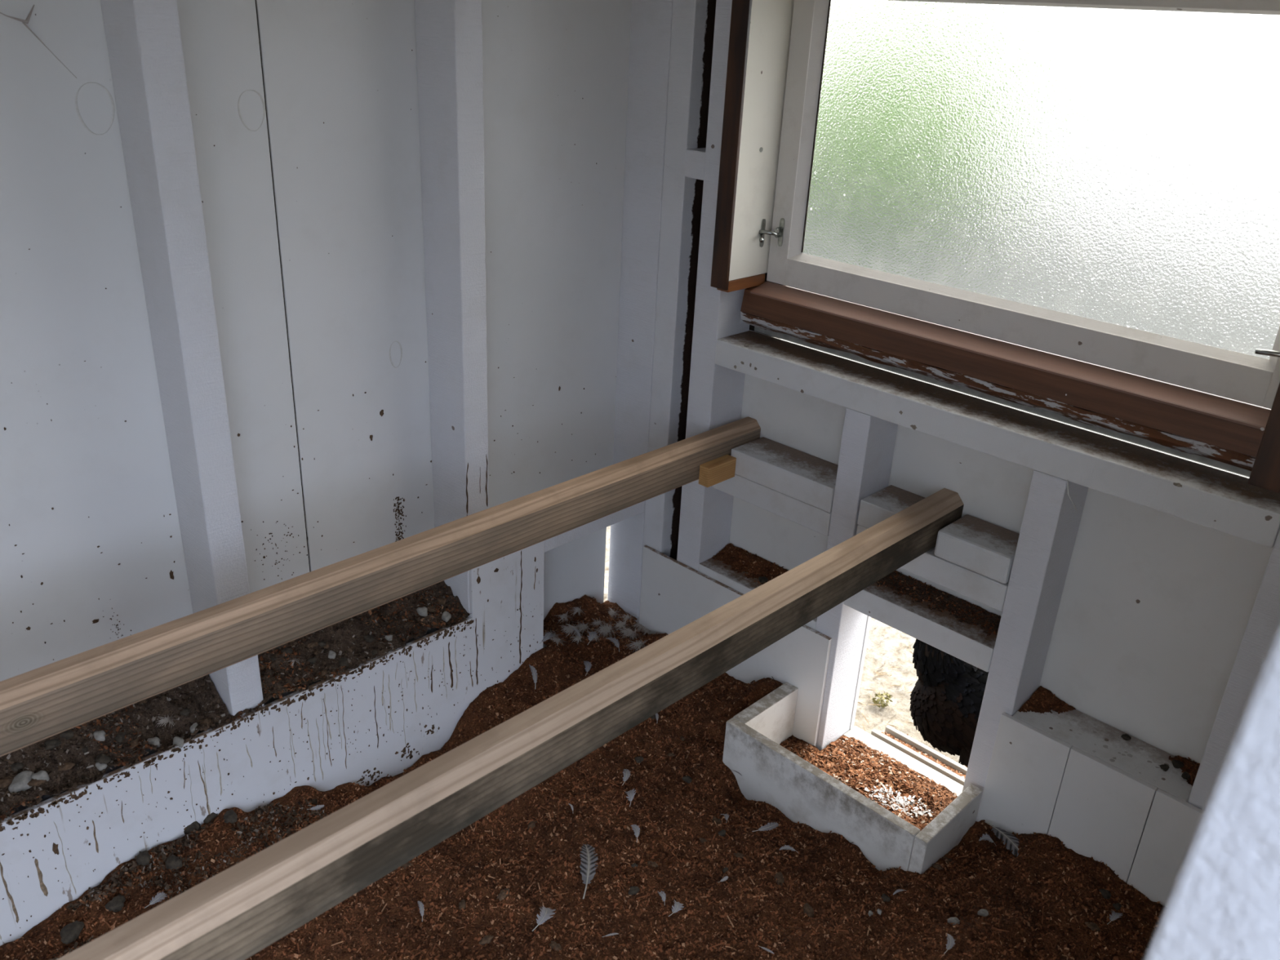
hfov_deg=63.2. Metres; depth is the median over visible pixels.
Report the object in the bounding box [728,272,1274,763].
wall
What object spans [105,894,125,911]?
dropping
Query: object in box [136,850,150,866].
dropping
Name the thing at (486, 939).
dropping
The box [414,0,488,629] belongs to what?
stud
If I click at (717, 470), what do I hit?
support block
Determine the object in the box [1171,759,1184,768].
dropping
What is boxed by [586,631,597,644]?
feather
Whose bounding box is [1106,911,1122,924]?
feather
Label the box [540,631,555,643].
feather
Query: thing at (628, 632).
feather
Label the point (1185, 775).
dropping
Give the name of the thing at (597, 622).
feather
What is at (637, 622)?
feather
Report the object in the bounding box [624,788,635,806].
feather
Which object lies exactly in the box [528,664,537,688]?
feather
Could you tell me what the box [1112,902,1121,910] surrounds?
dropping
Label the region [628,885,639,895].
dropping
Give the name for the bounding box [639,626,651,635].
feather
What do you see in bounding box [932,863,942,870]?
dropping
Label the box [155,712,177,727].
feather
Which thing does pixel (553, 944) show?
dropping
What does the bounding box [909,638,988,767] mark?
hen
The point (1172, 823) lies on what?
board
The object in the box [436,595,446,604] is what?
dropping
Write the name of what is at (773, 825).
feather
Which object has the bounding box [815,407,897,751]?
stud
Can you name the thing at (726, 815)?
feather
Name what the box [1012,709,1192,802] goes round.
ledge
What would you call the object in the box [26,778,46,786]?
dropping
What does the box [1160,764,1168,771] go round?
dropping
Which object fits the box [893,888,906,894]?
feather
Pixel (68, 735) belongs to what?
dropping
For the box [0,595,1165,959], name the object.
bedding
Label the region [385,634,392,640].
dropping
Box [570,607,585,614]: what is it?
feather
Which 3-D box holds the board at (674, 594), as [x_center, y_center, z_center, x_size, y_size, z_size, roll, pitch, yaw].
[0.167,0.356,2.068,0.465,0.322,0.009,24,32,39]
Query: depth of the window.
1.51 m
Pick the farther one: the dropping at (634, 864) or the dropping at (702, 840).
the dropping at (702, 840)
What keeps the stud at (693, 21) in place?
on the floor
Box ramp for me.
[871,724,967,785]
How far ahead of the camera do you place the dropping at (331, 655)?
1.70 m
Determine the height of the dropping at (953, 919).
0.011 m
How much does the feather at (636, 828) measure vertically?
0.008 m
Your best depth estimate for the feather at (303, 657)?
1.67 m
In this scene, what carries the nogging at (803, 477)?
on the nogging at (808, 516)
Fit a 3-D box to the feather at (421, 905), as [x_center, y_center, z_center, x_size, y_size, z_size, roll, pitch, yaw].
[-0.314,0.618,1.497,0.008,0.006,0.039,-6,26,-20]
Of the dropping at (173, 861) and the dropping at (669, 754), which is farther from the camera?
the dropping at (669, 754)
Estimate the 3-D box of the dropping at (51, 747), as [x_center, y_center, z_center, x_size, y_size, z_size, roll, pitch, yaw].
[-0.811,0.367,1.433,0.015,0.009,0.011,-8,27,-23]
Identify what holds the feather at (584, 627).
on the bedding
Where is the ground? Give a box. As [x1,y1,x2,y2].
[603,525,959,762]
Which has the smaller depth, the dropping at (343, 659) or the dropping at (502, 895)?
the dropping at (502, 895)
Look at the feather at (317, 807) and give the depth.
1.65 m
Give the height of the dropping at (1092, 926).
0.009 m
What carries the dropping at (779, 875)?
on the bedding
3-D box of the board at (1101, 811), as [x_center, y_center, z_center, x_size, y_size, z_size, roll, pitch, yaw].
[0.690,0.581,1.606,0.125,0.344,0.009,24,32,39]
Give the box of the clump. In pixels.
[871,689,893,708]
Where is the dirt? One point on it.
(399, 618)
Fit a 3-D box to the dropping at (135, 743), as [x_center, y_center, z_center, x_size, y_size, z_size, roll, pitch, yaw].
[-0.722,0.377,1.485,0.012,0.009,0.022,1,24,-4]
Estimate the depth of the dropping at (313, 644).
1.70 m
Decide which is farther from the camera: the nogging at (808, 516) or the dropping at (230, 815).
the nogging at (808, 516)
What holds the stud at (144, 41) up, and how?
on the floor
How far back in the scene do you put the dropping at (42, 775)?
1.40 m
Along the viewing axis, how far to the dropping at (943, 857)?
1.65 m
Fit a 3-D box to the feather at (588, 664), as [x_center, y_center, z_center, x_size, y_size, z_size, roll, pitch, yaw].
[-0.101,0.363,2.023,0.017,0.008,0.047,-1,26,-8]
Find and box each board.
[0,540,544,946]
[639,545,831,746]
[976,711,1072,835]
[1047,746,1157,883]
[1127,788,1204,906]
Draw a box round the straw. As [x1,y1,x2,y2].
[857,645,918,731]
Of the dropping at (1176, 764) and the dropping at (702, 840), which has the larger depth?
the dropping at (702, 840)
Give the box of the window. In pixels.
[710,0,1279,547]
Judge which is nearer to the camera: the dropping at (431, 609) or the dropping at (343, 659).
the dropping at (343, 659)
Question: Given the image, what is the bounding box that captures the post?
[1143,624,1279,959]
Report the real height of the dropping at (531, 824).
0.010 m
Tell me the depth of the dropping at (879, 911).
1.54 m
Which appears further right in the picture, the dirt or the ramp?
the ramp
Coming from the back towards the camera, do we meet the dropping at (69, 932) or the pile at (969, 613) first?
the pile at (969, 613)
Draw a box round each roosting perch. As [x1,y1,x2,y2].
[0,416,760,756]
[57,488,964,959]
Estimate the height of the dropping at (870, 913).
0.006 m
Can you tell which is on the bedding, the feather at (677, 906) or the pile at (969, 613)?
the feather at (677, 906)
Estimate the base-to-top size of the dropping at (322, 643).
0.009 m
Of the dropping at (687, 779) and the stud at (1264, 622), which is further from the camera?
the dropping at (687, 779)
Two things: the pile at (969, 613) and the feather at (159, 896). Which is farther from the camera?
the pile at (969, 613)
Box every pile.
[711,543,788,584]
[875,570,1000,635]
[1017,685,1075,713]
[1168,755,1199,786]
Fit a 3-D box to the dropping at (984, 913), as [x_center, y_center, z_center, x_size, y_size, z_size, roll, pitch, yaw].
[0.500,0.632,1.518,0.012,0.010,0.014,-20,33,-40]
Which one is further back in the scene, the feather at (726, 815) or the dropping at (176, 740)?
the feather at (726, 815)
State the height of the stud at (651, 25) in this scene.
1.948 m
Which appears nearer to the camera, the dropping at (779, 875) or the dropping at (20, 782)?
the dropping at (20, 782)
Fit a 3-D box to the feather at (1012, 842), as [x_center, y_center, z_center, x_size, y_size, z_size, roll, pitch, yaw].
[0.588,0.578,1.664,0.035,0.016,0.109,-8,27,-23]
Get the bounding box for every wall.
[0,0,631,819]
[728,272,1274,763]
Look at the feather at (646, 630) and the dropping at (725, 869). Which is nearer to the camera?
the dropping at (725, 869)
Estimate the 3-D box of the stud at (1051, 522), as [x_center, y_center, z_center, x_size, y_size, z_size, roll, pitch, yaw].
[0.602,0.322,1.675,0.051,0.750,0.094,24,32,39]
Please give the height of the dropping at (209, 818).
0.021 m
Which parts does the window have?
latch lever, latch plate, catch plate, window rail, sill, sill, glass pane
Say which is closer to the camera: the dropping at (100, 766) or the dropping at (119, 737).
the dropping at (100, 766)
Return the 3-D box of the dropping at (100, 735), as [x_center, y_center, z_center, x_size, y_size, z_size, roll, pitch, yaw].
[-0.762,0.360,1.467,0.017,0.013,0.019,-4,25,-15]
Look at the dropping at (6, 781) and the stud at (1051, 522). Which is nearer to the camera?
the dropping at (6, 781)
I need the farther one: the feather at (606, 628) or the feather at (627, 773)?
the feather at (606, 628)
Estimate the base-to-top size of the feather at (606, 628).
0.015 m
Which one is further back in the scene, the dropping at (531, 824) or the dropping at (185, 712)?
the dropping at (531, 824)
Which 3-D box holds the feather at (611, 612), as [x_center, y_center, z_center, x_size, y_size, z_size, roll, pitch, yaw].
[-0.055,0.287,2.227,0.053,0.011,0.050,-5,26,-17]
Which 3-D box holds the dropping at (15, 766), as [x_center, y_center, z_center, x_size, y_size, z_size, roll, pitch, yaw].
[-0.843,0.389,1.408,0.016,0.010,0.012,4,24,3]
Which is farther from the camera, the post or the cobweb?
the cobweb
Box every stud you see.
[100,0,263,715]
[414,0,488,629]
[607,0,673,622]
[639,0,715,612]
[676,0,749,571]
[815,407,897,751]
[962,470,1088,821]
[1186,528,1279,810]
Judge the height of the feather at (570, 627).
0.015 m
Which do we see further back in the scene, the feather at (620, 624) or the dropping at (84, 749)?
the feather at (620, 624)
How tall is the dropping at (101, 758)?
0.014 m
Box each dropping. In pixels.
[0,775,15,787]
[8,770,34,792]
[10,762,23,771]
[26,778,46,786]
[31,770,49,781]
[44,738,60,746]
[44,744,56,750]
[57,761,75,771]
[59,730,74,739]
[59,920,84,944]
[81,746,88,752]
[93,730,106,741]
[95,753,111,764]
[95,761,107,770]
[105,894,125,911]
[115,732,126,742]
[129,738,138,749]
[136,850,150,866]
[138,698,147,704]
[146,737,159,747]
[164,854,182,869]
[173,736,184,747]
[179,707,190,715]
[183,821,199,834]
[190,722,198,733]
[199,716,211,730]
[203,812,217,823]
[223,809,237,823]
[280,647,293,653]
[306,641,318,648]
[318,640,325,646]
[320,668,328,676]
[323,642,329,648]
[328,650,336,658]
[338,659,349,667]
[340,657,347,661]
[371,649,377,655]
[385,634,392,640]
[416,606,427,616]
[426,604,435,612]
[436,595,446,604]
[441,611,451,622]
[458,898,466,910]
[479,935,493,944]
[497,888,509,901]
[527,820,537,829]
[549,940,561,951]
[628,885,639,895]
[631,862,638,867]
[635,755,644,763]
[646,861,658,866]
[666,752,675,756]
[681,775,692,782]
[699,837,706,843]
[711,816,721,824]
[718,829,725,836]
[722,866,728,873]
[733,852,744,858]
[758,576,768,582]
[773,871,784,886]
[803,902,814,918]
[867,910,873,916]
[877,908,881,915]
[880,893,890,902]
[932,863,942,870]
[941,856,954,863]
[946,916,959,924]
[977,908,988,916]
[1084,921,1101,931]
[1098,888,1111,898]
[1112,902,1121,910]
[1120,733,1131,740]
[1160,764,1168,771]
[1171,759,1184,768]
[1181,771,1191,780]
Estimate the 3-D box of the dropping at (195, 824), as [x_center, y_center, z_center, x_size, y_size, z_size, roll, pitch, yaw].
[-0.679,0.524,1.572,0.029,0.023,0.037,-7,26,-20]
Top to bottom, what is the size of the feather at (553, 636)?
0.011 m
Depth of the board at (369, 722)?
1.65 m
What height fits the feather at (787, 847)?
0.006 m
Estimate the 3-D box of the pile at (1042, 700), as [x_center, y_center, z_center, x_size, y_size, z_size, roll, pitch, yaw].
[0.646,0.360,1.654,0.064,0.015,0.079,24,32,39]
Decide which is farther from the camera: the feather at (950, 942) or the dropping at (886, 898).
the dropping at (886, 898)
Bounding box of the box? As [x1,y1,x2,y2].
[722,682,982,874]
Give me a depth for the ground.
2.71 m
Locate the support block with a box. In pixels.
[698,454,736,487]
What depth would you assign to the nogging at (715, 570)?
2.02 m
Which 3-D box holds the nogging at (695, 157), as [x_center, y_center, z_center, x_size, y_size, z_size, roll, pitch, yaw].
[0.112,-0.550,1.812,0.046,0.047,0.050,24,32,39]
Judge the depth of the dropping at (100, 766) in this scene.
1.44 m
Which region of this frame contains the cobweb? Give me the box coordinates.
[0,4,64,65]
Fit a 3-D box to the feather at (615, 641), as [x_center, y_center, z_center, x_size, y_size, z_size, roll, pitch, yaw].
[-0.050,0.328,2.092,0.017,0.011,0.047,-17,31,-36]
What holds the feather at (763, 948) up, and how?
on the bedding
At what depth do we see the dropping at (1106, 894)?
1.54 m
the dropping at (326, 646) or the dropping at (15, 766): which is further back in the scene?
the dropping at (326, 646)
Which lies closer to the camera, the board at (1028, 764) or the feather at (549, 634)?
the board at (1028, 764)
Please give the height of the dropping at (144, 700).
0.008 m
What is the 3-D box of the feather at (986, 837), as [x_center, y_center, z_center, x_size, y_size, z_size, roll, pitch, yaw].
[0.560,0.579,1.677,0.026,0.010,0.015,7,25,9]
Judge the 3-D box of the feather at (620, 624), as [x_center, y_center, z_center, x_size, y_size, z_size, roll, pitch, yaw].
[-0.036,0.308,2.189,0.064,0.013,0.061,15,27,24]
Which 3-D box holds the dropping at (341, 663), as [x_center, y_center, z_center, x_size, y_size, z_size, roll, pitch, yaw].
[-0.483,0.301,1.700,0.017,0.014,0.022,-1,25,-8]
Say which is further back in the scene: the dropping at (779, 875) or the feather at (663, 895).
the dropping at (779, 875)
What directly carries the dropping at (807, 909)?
on the bedding
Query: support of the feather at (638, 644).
on the bedding
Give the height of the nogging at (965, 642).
0.045 m
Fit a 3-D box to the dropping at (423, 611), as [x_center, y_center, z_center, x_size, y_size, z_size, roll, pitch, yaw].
[-0.381,0.229,1.819,0.020,0.016,0.022,-1,25,-8]
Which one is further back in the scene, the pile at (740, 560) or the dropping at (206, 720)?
the pile at (740, 560)
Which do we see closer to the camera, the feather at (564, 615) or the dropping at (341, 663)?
the dropping at (341, 663)
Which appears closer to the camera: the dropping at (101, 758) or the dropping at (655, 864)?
the dropping at (101, 758)
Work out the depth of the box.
1.73 m
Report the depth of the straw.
2.63 m
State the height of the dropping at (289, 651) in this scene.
0.011 m
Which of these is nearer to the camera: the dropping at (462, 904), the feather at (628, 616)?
the dropping at (462, 904)
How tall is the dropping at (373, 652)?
0.008 m
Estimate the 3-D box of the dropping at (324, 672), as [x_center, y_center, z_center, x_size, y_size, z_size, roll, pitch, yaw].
[-0.508,0.310,1.674,0.012,0.009,0.022,1,24,-4]
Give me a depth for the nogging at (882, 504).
1.74 m
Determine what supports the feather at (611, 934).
on the bedding
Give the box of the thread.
[1066,480,1077,511]
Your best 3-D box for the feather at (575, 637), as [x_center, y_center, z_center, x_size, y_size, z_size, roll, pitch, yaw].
[-0.122,0.320,2.095,0.039,0.008,0.036,2,24,-2]
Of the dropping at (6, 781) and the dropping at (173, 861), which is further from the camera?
the dropping at (173, 861)
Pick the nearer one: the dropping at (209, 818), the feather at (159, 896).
the feather at (159, 896)
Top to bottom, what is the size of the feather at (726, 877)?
0.003 m
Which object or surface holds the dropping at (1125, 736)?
on the ledge at (1135, 757)
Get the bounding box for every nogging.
[544,501,644,551]
[684,147,706,180]
[698,557,817,630]
[711,474,831,536]
[730,436,838,512]
[843,582,996,671]
[856,524,1008,611]
[857,484,924,528]
[933,514,1019,583]
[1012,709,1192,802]
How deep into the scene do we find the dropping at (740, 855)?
1.66 m
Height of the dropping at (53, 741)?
0.012 m
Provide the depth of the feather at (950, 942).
1.45 m
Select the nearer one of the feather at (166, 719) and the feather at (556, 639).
the feather at (166, 719)
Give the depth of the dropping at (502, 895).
1.53 m
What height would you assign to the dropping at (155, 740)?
0.015 m
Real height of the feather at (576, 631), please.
0.009 m
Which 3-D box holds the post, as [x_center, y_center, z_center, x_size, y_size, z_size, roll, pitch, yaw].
[0.242,0.223,0.399,0.165,1.948,0.050,24,32,39]
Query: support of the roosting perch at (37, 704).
attached to the wall at (1155, 609)
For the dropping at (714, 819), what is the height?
0.010 m
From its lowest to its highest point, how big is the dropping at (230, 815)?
0.016 m
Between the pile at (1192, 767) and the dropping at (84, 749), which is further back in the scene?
the pile at (1192, 767)
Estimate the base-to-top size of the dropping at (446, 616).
0.015 m
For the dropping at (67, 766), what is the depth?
1.42 m
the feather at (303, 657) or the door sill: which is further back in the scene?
the door sill
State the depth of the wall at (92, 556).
1.51 m
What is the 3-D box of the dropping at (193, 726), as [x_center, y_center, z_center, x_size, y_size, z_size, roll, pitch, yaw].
[-0.657,0.367,1.538,0.017,0.012,0.015,-11,28,-29]
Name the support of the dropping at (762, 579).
on the pile at (740, 560)
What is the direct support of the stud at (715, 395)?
on the floor
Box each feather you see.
[144,891,166,908]
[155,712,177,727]
[289,657,303,666]
[310,804,324,810]
[417,901,424,921]
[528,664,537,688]
[532,906,555,931]
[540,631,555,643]
[544,628,563,640]
[549,635,566,646]
[556,611,573,625]
[558,620,589,637]
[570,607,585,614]
[570,635,583,643]
[572,627,581,641]
[575,620,593,634]
[579,844,598,898]
[583,661,591,675]
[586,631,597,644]
[590,617,605,628]
[593,620,622,638]
[602,933,617,937]
[606,637,619,651]
[607,606,621,618]
[612,617,634,633]
[616,626,643,639]
[618,613,633,621]
[622,768,631,785]
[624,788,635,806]
[626,640,647,652]
[631,619,644,631]
[631,824,639,842]
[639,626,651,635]
[657,890,666,903]
[668,898,684,916]
[718,875,728,882]
[720,813,728,821]
[752,822,778,831]
[759,946,774,954]
[779,844,798,853]
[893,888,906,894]
[943,933,955,954]
[978,833,995,844]
[984,821,1019,857]
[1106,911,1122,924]
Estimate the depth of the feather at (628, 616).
2.23 m
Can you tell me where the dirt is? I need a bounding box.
[0,580,471,820]
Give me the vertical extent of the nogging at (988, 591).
0.045 m
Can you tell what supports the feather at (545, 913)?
on the bedding
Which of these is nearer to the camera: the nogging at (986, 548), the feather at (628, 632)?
the nogging at (986, 548)
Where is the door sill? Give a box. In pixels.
[835,725,963,795]
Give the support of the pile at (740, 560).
on the nogging at (715, 570)
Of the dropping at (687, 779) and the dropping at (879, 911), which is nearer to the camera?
the dropping at (879, 911)
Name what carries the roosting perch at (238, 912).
attached to the wall at (1155, 609)
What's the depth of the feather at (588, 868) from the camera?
1.59 m
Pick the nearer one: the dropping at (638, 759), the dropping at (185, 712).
the dropping at (185, 712)
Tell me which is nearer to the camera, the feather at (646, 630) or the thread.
the thread
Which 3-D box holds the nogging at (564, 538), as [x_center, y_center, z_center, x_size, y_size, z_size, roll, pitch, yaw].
[-0.163,0.080,2.018,0.098,0.048,0.396,24,32,39]
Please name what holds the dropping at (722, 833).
on the bedding
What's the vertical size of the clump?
0.032 m

